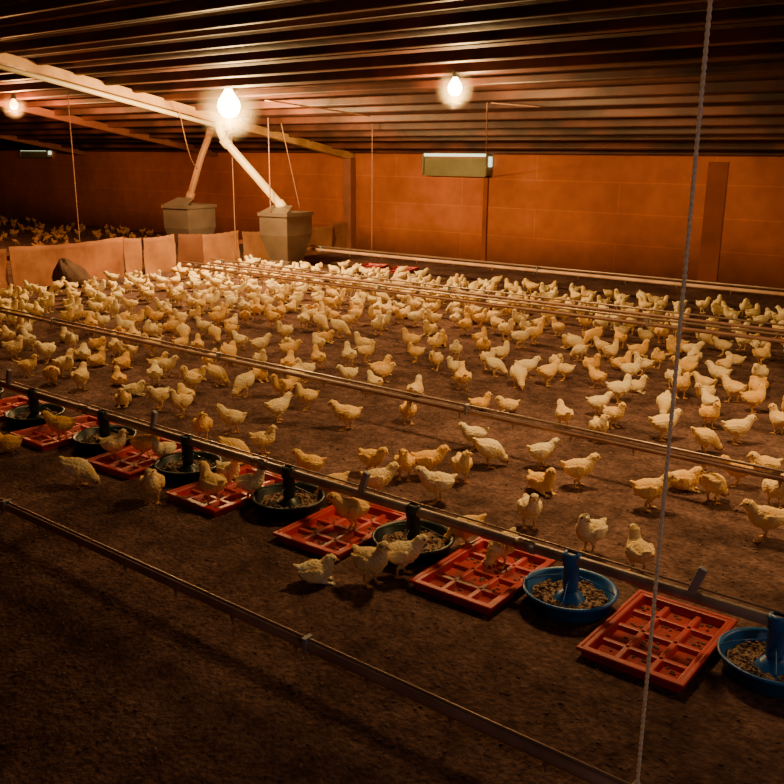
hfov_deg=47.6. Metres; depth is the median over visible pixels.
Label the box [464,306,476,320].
chick
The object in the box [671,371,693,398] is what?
chick
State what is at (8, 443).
chick
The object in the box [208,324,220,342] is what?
chick
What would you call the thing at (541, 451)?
chick
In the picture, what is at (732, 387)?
chick
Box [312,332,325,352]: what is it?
chick
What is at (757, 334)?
chick
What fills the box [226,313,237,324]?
chick
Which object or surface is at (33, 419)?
pan
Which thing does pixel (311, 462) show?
chick
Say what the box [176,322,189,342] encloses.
chick
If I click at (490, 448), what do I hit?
chick
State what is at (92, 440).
feed
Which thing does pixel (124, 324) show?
chick
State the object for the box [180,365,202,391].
chick
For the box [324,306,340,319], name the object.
chick
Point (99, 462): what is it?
tray
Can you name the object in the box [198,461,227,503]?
chick
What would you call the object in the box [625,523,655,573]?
chick
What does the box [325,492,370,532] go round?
chick
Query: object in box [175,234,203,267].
partition panel
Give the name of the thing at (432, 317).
chick
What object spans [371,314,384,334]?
chick
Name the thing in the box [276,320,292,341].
chick
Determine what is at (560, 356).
chick
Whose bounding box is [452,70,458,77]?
socket
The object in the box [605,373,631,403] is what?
chick
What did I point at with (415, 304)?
chick
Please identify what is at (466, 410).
drinker line
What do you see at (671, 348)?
chick
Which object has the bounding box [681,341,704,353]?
chick
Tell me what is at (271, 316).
chick
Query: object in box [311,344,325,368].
chick
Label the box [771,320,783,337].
chick
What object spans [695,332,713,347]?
chick
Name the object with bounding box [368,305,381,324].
chick
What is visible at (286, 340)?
chick
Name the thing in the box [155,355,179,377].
chick
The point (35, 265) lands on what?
partition panel
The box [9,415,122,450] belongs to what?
tray
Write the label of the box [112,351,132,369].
chick
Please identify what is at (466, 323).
chick
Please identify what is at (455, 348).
chick
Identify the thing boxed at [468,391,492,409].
chick
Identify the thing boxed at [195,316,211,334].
chick
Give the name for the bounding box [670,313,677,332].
chick
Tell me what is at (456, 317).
chick
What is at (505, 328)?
chick
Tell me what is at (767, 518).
chick
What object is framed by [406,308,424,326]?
chick
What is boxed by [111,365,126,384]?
chick
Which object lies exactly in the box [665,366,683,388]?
chick
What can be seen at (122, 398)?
chick
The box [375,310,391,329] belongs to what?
chick
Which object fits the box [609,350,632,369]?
chick
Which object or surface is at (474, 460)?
litter
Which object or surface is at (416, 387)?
chick
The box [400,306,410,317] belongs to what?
chick
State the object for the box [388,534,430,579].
chick
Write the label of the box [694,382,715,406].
chick
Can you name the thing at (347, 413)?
chick
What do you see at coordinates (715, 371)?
chick
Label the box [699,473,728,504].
chick
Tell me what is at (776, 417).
chick
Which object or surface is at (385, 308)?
chick
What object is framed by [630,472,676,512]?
chick
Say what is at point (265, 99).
loose cable
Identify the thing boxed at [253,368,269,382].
chick
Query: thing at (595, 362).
chick
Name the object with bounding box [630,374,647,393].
chick
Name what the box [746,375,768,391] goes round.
chick
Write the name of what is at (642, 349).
chick
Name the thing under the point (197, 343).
chick
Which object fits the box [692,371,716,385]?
chick
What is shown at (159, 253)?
partition panel
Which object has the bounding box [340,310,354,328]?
chick
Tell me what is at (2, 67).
pipe
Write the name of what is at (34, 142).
rafter
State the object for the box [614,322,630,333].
chick
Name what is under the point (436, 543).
feed
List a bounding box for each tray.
[0,395,46,421]
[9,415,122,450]
[85,437,202,479]
[165,465,295,516]
[272,497,406,559]
[361,263,389,268]
[389,266,419,272]
[409,536,556,614]
[576,589,737,692]
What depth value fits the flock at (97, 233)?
17.48 m
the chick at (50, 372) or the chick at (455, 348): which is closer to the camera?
the chick at (50, 372)
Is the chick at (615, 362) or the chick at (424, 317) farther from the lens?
the chick at (424, 317)
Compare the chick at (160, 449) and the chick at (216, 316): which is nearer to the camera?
the chick at (160, 449)
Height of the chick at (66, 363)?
0.179 m
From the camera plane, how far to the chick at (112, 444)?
4.70 m
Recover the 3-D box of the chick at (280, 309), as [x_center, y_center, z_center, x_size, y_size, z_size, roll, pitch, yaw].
[-1.113,-0.805,8.818,0.118,0.189,0.151,10,18,32]
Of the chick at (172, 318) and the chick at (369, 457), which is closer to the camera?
the chick at (369, 457)
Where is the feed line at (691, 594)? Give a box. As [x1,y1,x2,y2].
[0,369,783,625]
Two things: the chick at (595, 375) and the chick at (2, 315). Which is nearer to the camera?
the chick at (595, 375)
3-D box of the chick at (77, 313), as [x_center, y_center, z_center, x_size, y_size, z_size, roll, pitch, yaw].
[-3.066,-0.765,8.617,0.116,0.182,0.141,-11,19,-37]
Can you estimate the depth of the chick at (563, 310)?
8.73 m
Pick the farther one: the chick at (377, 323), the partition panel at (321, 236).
the partition panel at (321, 236)
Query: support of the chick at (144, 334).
on the floor
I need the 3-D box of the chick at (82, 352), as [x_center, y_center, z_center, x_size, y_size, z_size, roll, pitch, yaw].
[-2.462,-0.318,7.070,0.126,0.125,0.196,-2,15,-9]
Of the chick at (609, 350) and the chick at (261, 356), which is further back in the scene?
the chick at (609, 350)
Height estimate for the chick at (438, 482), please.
0.189 m
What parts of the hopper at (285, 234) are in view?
suspension cord, suspension cord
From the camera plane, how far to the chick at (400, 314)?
8.65 m
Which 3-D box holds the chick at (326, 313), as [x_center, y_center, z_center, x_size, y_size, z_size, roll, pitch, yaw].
[-0.668,-0.714,8.501,0.124,0.183,0.181,-5,16,-20]
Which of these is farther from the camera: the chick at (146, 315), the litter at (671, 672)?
the chick at (146, 315)
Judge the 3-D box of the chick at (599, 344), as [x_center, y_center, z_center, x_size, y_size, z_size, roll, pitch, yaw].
[1.740,-0.374,7.346,0.110,0.162,0.161,-2,15,-9]
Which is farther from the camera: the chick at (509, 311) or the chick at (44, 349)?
the chick at (509, 311)
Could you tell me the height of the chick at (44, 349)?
0.192 m
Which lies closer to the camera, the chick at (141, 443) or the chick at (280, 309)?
the chick at (141, 443)
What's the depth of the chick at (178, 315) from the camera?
8.61 m
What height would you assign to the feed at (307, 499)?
0.027 m
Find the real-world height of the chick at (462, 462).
0.186 m
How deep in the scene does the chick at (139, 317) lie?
8.27 m
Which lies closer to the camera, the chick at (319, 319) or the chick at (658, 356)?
the chick at (658, 356)
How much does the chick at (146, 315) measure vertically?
0.133 m
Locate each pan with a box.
[4,388,64,428]
[72,409,136,453]
[153,435,222,483]
[251,465,326,519]
[371,502,454,564]
[522,550,618,622]
[717,611,783,698]
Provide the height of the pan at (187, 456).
0.212 m
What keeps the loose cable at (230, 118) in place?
hanging from the tube at (225, 141)
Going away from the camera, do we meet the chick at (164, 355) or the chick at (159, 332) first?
the chick at (164, 355)
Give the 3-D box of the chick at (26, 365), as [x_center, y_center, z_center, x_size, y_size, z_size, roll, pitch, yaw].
[-2.671,-0.193,6.502,0.142,0.174,0.110,7,16,22]
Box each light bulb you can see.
[10,94,17,108]
[217,88,251,122]
[448,70,461,95]
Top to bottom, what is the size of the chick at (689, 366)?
0.182 m
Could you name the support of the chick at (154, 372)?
on the floor
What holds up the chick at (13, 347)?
on the floor
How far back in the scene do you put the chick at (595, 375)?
6.29 m
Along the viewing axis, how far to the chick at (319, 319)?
8.22 m
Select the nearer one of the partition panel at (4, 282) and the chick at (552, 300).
the chick at (552, 300)
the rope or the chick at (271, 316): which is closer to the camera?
the rope
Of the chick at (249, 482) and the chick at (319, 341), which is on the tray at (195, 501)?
the chick at (249, 482)
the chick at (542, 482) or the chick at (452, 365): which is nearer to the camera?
the chick at (542, 482)
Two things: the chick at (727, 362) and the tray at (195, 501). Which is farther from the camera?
the chick at (727, 362)
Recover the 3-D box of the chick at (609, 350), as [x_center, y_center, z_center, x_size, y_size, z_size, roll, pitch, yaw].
[1.760,-0.329,7.127,0.155,0.189,0.120,0,15,-1]
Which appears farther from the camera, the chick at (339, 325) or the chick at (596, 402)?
the chick at (339, 325)
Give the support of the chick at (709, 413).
on the floor
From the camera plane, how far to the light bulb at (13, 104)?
12.85 m
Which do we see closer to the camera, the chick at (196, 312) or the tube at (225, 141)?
the chick at (196, 312)
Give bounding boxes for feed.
[13,410,57,418]
[80,433,128,442]
[161,459,214,472]
[259,490,318,507]
[381,529,445,551]
[531,579,608,608]
[727,641,783,681]
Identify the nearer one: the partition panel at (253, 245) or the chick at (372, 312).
the chick at (372, 312)
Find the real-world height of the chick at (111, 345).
0.185 m
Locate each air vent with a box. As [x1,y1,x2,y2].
[19,150,51,157]
[422,153,491,176]
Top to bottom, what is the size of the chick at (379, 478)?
0.175 m
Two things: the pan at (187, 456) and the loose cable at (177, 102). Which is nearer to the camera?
the pan at (187, 456)
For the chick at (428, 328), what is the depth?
8.13 m
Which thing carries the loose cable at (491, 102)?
hanging from the ceiling
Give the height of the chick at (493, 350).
0.181 m
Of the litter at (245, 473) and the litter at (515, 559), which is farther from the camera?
the litter at (245, 473)
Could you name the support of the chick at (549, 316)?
on the floor
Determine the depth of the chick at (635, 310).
8.80 m
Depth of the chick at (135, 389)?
6.01 m
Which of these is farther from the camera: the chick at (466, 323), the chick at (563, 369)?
the chick at (466, 323)
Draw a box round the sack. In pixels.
[52,258,91,288]
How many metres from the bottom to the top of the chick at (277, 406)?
0.180 m
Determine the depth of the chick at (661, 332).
7.87 m
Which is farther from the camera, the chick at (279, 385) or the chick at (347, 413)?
the chick at (279, 385)
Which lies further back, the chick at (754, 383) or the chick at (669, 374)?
the chick at (669, 374)
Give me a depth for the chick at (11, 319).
8.24 m
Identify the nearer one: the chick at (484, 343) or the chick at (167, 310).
the chick at (484, 343)
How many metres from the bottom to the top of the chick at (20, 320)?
0.200 m
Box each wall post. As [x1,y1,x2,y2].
[343,158,355,250]
[481,177,488,260]
[697,162,728,281]
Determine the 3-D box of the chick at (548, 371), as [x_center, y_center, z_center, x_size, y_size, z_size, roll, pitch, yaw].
[1.131,-0.140,6.396,0.215,0.188,0.126,-8,17,-29]
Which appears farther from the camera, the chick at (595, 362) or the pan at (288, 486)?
the chick at (595, 362)
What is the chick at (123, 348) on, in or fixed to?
on the floor
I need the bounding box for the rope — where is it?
[632,0,712,783]
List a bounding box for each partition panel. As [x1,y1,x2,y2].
[0,249,8,288]
[6,237,124,288]
[123,238,141,274]
[142,234,175,273]
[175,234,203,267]
[202,230,239,265]
[239,231,269,261]
[304,226,331,255]
[331,222,347,250]
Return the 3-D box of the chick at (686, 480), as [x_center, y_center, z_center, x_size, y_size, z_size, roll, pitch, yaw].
[1.453,0.427,4.407,0.197,0.126,0.126,3,15,8]
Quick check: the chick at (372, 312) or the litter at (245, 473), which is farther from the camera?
the chick at (372, 312)
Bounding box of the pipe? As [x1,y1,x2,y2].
[0,64,230,130]
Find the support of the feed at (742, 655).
in the pan at (772, 661)
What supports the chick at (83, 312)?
on the floor
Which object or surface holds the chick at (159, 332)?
on the floor
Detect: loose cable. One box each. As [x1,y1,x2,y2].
[177,102,198,167]
[230,118,236,263]
[265,99,369,116]
[486,103,487,167]
[491,102,539,107]
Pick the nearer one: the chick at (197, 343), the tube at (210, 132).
the chick at (197, 343)
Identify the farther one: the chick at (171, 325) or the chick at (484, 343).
the chick at (171, 325)
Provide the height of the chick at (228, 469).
0.139 m
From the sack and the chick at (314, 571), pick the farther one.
the sack
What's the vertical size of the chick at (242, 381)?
0.166 m
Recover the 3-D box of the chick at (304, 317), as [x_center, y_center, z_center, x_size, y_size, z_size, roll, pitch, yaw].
[-0.834,-0.694,8.401,0.124,0.194,0.150,12,19,38]
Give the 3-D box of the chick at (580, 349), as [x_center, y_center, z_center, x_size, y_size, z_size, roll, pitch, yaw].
[1.509,-0.322,7.173,0.110,0.146,0.176,-12,19,-38]
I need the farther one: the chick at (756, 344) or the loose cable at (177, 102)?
the loose cable at (177, 102)
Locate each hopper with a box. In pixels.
[161,197,216,261]
[257,117,313,269]
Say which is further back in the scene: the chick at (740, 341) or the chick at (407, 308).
the chick at (407, 308)
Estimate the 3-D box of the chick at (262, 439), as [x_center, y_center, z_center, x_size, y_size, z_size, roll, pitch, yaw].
[-0.707,0.262,4.856,0.145,0.177,0.112,13,19,39]
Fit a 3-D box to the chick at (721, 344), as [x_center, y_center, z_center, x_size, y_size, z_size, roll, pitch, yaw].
[2.752,-0.384,7.403,0.181,0.168,0.111,0,15,-2]
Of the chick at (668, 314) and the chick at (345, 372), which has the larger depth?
the chick at (668, 314)
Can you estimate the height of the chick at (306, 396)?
0.186 m
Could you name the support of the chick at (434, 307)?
on the floor
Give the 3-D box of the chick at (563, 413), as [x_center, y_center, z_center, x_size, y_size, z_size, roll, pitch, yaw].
[1.041,0.137,5.406,0.108,0.163,0.186,-2,15,-10]
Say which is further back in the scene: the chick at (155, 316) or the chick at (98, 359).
the chick at (155, 316)
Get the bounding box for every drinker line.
[0,307,783,488]
[0,498,630,783]
[67,90,783,343]
[209,258,783,332]
[307,123,783,295]
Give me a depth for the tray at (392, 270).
12.72 m
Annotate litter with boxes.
[0,314,783,783]
[25,422,98,442]
[186,473,246,507]
[304,512,391,550]
[439,551,536,597]
[609,606,720,674]
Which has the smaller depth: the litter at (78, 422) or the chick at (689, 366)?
the litter at (78, 422)
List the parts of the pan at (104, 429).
dish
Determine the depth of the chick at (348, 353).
6.88 m
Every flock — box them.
[0,215,161,245]
[0,255,783,325]
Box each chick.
[0,309,5,326]
[0,433,23,452]
[1,325,15,341]
[1,335,22,360]
[4,310,16,328]
[14,317,23,334]
[16,318,31,334]
[16,354,38,377]
[21,310,34,330]
[21,329,35,349]
[33,341,55,363]
[39,410,75,441]
[43,365,59,384]
[51,348,75,368]
[56,355,73,377]
[58,456,100,488]
[59,306,73,324]
[59,326,67,340]
[63,331,77,351]
[70,361,88,390]
[73,304,82,322]
[74,343,90,359]
[80,310,95,319]
[83,312,97,334]
[86,346,107,365]
[89,336,107,349]
[95,312,109,330]
[98,428,127,458]
[108,333,122,355]
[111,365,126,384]
[112,326,124,343]
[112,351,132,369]
[114,341,138,360]
[114,388,131,407]
[115,315,135,335]
[119,310,129,319]
[122,380,146,395]
[126,309,143,329]
[126,323,140,346]
[129,434,159,460]
[139,468,164,504]
[141,333,161,355]
[143,319,157,337]
[144,306,150,318]
[145,386,169,410]
[146,351,168,365]
[146,360,162,385]
[147,307,164,324]
[149,437,176,456]
[154,323,163,337]
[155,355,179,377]
[161,302,171,319]
[162,315,174,331]
[167,318,184,337]
[167,388,193,417]
[172,308,187,320]
[172,332,188,347]
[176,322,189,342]
[176,383,194,397]
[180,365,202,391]
[189,306,201,318]
[190,365,206,379]
[191,333,203,351]
[192,411,212,440]
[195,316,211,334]
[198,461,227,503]
[201,348,217,365]
[207,363,229,386]
[208,306,225,327]
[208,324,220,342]
[213,404,246,434]
[215,460,239,482]
[218,304,229,321]
[218,436,252,464]
[220,342,236,366]
[224,319,238,338]
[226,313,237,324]
[229,340,237,355]
[231,330,247,349]
[231,370,254,398]
[233,468,267,502]
[238,297,249,315]
[239,310,250,323]
[249,333,271,352]
[249,425,277,456]
[250,298,262,318]
[252,349,266,364]
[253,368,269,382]
[264,392,293,422]
[265,307,280,327]
[269,373,292,397]
[274,301,285,319]
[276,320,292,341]
[278,339,302,355]
[280,350,295,369]
[281,337,294,343]
[286,363,303,391]
[290,448,326,475]
[293,382,319,410]
[293,554,339,584]
[294,358,315,382]
[297,307,309,327]
[301,304,312,311]
[307,308,317,322]
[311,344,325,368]
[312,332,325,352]
[313,312,328,331]
[314,471,349,503]
[316,309,329,326]
[316,330,334,343]
[319,301,331,311]
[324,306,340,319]
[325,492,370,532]
[327,400,362,430]
[329,318,350,337]
[335,364,358,383]
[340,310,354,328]
[342,341,356,366]
[347,303,362,323]
[349,301,363,318]
[350,541,390,589]
[354,331,373,348]
[357,341,375,362]
[358,447,388,470]
[360,461,400,494]
[366,370,382,393]
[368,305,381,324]
[368,354,392,374]
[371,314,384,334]
[372,362,396,382]
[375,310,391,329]
[379,300,391,314]
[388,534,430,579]
[391,306,398,313]
[393,449,415,481]
[395,308,406,324]
[399,401,416,424]
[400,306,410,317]
[400,328,421,351]
[406,294,423,311]
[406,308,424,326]
[406,374,423,395]
[408,342,425,362]
[411,444,450,471]
[412,465,457,505]
[422,311,432,322]
[422,320,437,335]
[426,299,441,312]
[426,309,442,323]
[427,333,443,352]
[429,351,443,370]
[433,329,447,346]
[442,514,486,548]
[446,356,464,378]
[449,339,462,359]
[450,303,463,314]
[450,308,460,326]
[450,450,473,483]
[454,361,471,390]
[456,422,489,451]
[459,312,471,334]
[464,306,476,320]
[467,303,482,320]
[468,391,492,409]
[472,308,486,327]
[472,327,486,341]
[472,437,508,468]
[476,337,490,355]
[480,347,497,369]
[482,527,517,570]
[484,309,503,325]
[484,356,507,376]
[490,313,504,333]
[491,340,509,362]
[494,396,519,411]
[498,318,513,339]
[505,300,515,317]
[510,362,526,389]
[511,328,532,348]
[512,309,528,328]
[515,356,541,379]
[517,493,542,529]
[519,317,531,330]
[525,321,543,344]
[526,437,562,469]
[526,467,556,497]
[530,315,546,328]
[537,359,560,386]
[541,307,557,325]
[548,299,560,317]
[549,354,562,363]
[551,317,564,335]
[553,357,575,380]
[555,303,572,323]
[555,399,573,428]
[560,452,601,488]
[561,334,571,348]
[567,333,586,353]
[569,344,588,360]
[575,513,607,557]
[579,313,591,330]
[583,327,602,346]
[583,353,600,369]
[585,391,614,416]
[587,364,606,388]
[589,413,610,442]
[592,315,610,335]
[594,336,609,356]
[602,339,619,361]
[603,402,626,428]
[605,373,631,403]
[609,313,621,329]
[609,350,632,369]
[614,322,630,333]
[614,327,626,347]
[619,357,643,374]
[623,314,636,334]
[625,306,640,311]
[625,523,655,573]
[627,339,649,357]
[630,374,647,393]
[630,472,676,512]
[633,351,654,375]
[638,328,652,341]
[641,308,652,321]
[647,320,662,336]
[648,408,683,441]
[651,347,665,368]
[655,322,668,342]
[656,390,675,413]
[658,313,670,324]
[664,466,705,492]
[665,338,683,355]
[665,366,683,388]
[668,335,689,344]
[669,355,697,374]
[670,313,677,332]
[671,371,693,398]
[673,321,685,337]
[674,308,690,317]
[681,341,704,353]
[681,355,699,362]
[687,344,701,367]
[691,426,722,454]
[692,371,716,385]
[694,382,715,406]
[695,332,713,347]
[699,402,720,428]
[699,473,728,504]
[700,388,719,405]
[704,360,731,385]
[706,324,719,329]
[709,328,719,337]
[712,336,733,356]
[715,354,734,368]
[720,373,746,402]
[721,414,757,445]
[721,455,755,487]
[725,351,745,364]
[729,314,740,331]
[732,319,750,332]
[735,327,751,350]
[739,383,765,413]
[739,499,783,542]
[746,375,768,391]
[746,451,783,472]
[749,333,759,346]
[749,376,765,390]
[752,342,770,364]
[752,363,768,377]
[753,340,771,358]
[762,473,783,508]
[768,403,783,434]
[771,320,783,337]
[781,395,783,411]
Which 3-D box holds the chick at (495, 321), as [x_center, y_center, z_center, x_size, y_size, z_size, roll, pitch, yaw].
[0.969,-0.631,8.234,0.125,0.188,0.203,-8,17,-28]
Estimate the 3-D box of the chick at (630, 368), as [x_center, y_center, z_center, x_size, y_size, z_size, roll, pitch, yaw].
[1.747,-0.165,6.510,0.121,0.191,0.157,-13,20,-40]
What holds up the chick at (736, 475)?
on the floor
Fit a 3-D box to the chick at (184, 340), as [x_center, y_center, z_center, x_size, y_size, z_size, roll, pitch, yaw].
[-1.790,-0.436,7.508,0.115,0.138,0.163,10,17,31]
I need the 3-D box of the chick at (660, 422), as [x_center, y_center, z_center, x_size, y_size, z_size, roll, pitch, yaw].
[1.596,0.189,5.181,0.215,0.189,0.126,-2,15,-8]
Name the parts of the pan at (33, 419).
dish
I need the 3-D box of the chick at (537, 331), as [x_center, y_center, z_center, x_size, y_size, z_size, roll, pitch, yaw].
[1.247,-0.526,7.821,0.126,0.203,0.162,-12,19,-38]
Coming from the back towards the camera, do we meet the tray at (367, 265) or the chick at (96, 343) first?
the tray at (367, 265)
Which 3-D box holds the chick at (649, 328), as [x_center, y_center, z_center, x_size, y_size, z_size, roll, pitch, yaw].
[2.406,-0.599,8.162,0.145,0.189,0.120,7,16,24]
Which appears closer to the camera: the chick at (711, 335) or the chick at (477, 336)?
the chick at (477, 336)
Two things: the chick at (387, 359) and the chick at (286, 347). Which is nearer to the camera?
the chick at (387, 359)
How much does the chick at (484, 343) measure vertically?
0.178 m
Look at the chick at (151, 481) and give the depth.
4.13 m
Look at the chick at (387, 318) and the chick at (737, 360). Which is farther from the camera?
the chick at (387, 318)
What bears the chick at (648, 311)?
on the floor
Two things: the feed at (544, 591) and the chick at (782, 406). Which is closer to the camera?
the feed at (544, 591)
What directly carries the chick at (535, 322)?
on the floor
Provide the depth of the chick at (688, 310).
8.58 m
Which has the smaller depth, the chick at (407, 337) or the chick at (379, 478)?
the chick at (379, 478)
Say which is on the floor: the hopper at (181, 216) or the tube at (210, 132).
the hopper at (181, 216)
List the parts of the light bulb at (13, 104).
glass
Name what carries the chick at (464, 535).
on the floor
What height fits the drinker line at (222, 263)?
0.110 m
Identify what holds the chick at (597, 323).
on the floor
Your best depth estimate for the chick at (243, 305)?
8.97 m
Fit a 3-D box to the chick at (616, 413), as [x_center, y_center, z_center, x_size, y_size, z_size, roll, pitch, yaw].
[1.348,0.134,5.405,0.112,0.176,0.144,-2,15,-8]
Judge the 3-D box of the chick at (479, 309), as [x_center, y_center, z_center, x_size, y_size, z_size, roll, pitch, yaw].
[0.832,-0.815,8.894,0.128,0.201,0.155,-8,17,-30]
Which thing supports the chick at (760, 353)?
on the floor
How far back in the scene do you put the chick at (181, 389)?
5.87 m
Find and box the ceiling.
[0,0,783,155]
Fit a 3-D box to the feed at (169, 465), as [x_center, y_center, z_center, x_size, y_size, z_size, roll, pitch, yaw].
[-1.044,0.397,4.556,0.280,0.027,0.280,12,19,37]
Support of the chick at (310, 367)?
on the floor
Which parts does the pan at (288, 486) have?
dish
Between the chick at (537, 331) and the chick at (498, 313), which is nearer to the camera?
the chick at (537, 331)
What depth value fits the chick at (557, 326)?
8.12 m
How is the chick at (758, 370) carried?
on the floor
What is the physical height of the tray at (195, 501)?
0.039 m
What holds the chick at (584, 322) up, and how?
on the floor
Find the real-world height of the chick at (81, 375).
0.183 m
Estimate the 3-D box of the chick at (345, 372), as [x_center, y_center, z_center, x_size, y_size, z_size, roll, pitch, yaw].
[-0.315,-0.125,6.351,0.108,0.160,0.170,12,19,37]
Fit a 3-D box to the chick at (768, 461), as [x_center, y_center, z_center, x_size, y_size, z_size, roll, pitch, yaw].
[1.944,0.372,4.641,0.188,0.120,0.121,2,15,5]
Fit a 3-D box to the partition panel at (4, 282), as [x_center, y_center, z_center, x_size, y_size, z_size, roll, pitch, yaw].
[-4.843,-1.408,10.327,0.138,0.513,0.739,11,18,36]
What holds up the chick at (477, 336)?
on the floor
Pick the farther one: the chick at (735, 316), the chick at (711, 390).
the chick at (735, 316)
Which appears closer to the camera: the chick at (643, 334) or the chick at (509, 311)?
the chick at (643, 334)
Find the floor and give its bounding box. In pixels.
[0,218,783,783]
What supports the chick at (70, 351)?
on the floor
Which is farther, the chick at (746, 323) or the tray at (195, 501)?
the chick at (746, 323)
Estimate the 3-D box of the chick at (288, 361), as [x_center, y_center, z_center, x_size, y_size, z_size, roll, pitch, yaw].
[-0.764,-0.210,6.607,0.122,0.183,0.209,2,15,5]
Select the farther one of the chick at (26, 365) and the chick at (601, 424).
the chick at (26, 365)
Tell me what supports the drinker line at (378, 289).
hanging from the ceiling
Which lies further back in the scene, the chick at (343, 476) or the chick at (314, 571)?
the chick at (343, 476)
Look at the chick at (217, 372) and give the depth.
6.26 m
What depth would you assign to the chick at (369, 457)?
4.52 m
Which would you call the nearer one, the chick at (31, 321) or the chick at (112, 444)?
the chick at (112, 444)
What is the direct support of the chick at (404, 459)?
on the floor
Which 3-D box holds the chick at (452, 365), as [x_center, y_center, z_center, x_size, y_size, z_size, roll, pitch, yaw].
[0.469,-0.189,6.588,0.143,0.175,0.111,1,15,3]
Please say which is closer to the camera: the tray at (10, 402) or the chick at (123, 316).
the tray at (10, 402)
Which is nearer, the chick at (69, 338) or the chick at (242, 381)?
the chick at (242, 381)
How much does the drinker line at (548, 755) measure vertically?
0.084 m
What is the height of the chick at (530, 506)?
0.186 m
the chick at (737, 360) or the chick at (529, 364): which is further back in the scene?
the chick at (737, 360)
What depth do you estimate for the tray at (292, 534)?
3.86 m
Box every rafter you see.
[0,53,353,158]
[0,100,216,156]
[0,135,83,154]
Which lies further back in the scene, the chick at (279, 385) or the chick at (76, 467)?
the chick at (279, 385)
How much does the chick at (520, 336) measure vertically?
0.184 m
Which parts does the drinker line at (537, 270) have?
suspension cord, support rail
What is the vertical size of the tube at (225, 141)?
1.238 m
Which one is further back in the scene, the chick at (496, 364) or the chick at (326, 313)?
the chick at (326, 313)
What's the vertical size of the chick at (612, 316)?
0.178 m
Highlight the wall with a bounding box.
[0,150,783,287]
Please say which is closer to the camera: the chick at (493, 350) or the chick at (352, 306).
the chick at (493, 350)
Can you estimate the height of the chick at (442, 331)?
0.155 m
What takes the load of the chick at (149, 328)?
on the floor
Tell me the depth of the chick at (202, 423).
5.06 m
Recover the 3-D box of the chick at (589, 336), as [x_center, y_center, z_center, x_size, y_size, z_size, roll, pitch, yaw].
[1.742,-0.480,7.733,0.199,0.164,0.123,-6,16,-22]
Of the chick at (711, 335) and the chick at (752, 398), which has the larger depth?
the chick at (711, 335)
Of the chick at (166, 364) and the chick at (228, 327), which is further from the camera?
the chick at (228, 327)
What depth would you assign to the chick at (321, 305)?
9.01 m
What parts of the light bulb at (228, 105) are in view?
glass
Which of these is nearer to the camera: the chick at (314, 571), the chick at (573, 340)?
the chick at (314, 571)
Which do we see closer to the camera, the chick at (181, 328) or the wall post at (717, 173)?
the chick at (181, 328)
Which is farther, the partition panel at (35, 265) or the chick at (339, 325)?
the partition panel at (35, 265)
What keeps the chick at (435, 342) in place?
on the floor
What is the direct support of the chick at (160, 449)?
on the tray at (99, 462)
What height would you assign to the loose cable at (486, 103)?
0.840 m
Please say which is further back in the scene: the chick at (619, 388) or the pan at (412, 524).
the chick at (619, 388)
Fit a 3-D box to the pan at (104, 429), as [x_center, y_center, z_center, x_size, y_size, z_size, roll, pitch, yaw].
[-1.608,0.205,4.966,0.348,0.212,0.348,12,19,37]
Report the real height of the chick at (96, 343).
0.123 m
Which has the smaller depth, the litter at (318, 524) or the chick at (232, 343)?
the litter at (318, 524)
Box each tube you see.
[185,127,215,202]
[215,121,286,206]
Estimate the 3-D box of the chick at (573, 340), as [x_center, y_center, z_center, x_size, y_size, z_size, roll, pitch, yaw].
[1.542,-0.395,7.403,0.126,0.168,0.203,-12,19,-38]
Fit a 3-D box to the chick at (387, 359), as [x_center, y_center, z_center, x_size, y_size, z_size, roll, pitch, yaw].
[-0.087,-0.205,6.670,0.190,0.153,0.128,-9,17,-31]
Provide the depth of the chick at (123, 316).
8.37 m
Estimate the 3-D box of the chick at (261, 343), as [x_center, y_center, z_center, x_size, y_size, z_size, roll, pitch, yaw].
[-1.069,-0.387,7.259,0.209,0.184,0.122,-9,17,-31]
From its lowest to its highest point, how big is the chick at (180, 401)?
0.190 m
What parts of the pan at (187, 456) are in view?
dish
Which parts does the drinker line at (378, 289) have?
suspension cord, support rail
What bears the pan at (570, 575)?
on the floor
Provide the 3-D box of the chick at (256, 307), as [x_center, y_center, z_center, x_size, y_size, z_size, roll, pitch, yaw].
[-1.353,-0.832,8.879,0.127,0.204,0.163,4,15,14]
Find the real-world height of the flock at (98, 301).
0.209 m
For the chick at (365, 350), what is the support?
on the floor
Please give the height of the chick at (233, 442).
0.161 m
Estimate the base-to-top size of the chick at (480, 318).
0.187 m
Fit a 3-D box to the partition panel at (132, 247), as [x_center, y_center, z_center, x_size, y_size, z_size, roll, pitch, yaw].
[-3.516,-1.831,11.955,0.154,0.514,0.276,12,19,37]
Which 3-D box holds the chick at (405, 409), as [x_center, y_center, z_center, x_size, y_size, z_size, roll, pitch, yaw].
[0.094,0.111,5.448,0.112,0.177,0.145,6,16,21]
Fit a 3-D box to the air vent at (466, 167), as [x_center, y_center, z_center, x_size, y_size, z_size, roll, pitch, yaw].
[0.999,-3.522,13.712,1.236,0.369,0.120,12,19,37]
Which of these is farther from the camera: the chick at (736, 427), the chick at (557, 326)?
the chick at (557, 326)
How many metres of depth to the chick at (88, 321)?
8.00 m
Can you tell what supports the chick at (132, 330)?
on the floor
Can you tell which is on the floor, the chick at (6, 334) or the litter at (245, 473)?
the chick at (6, 334)
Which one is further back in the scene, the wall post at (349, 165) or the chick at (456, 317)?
the wall post at (349, 165)
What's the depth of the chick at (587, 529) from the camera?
3.64 m

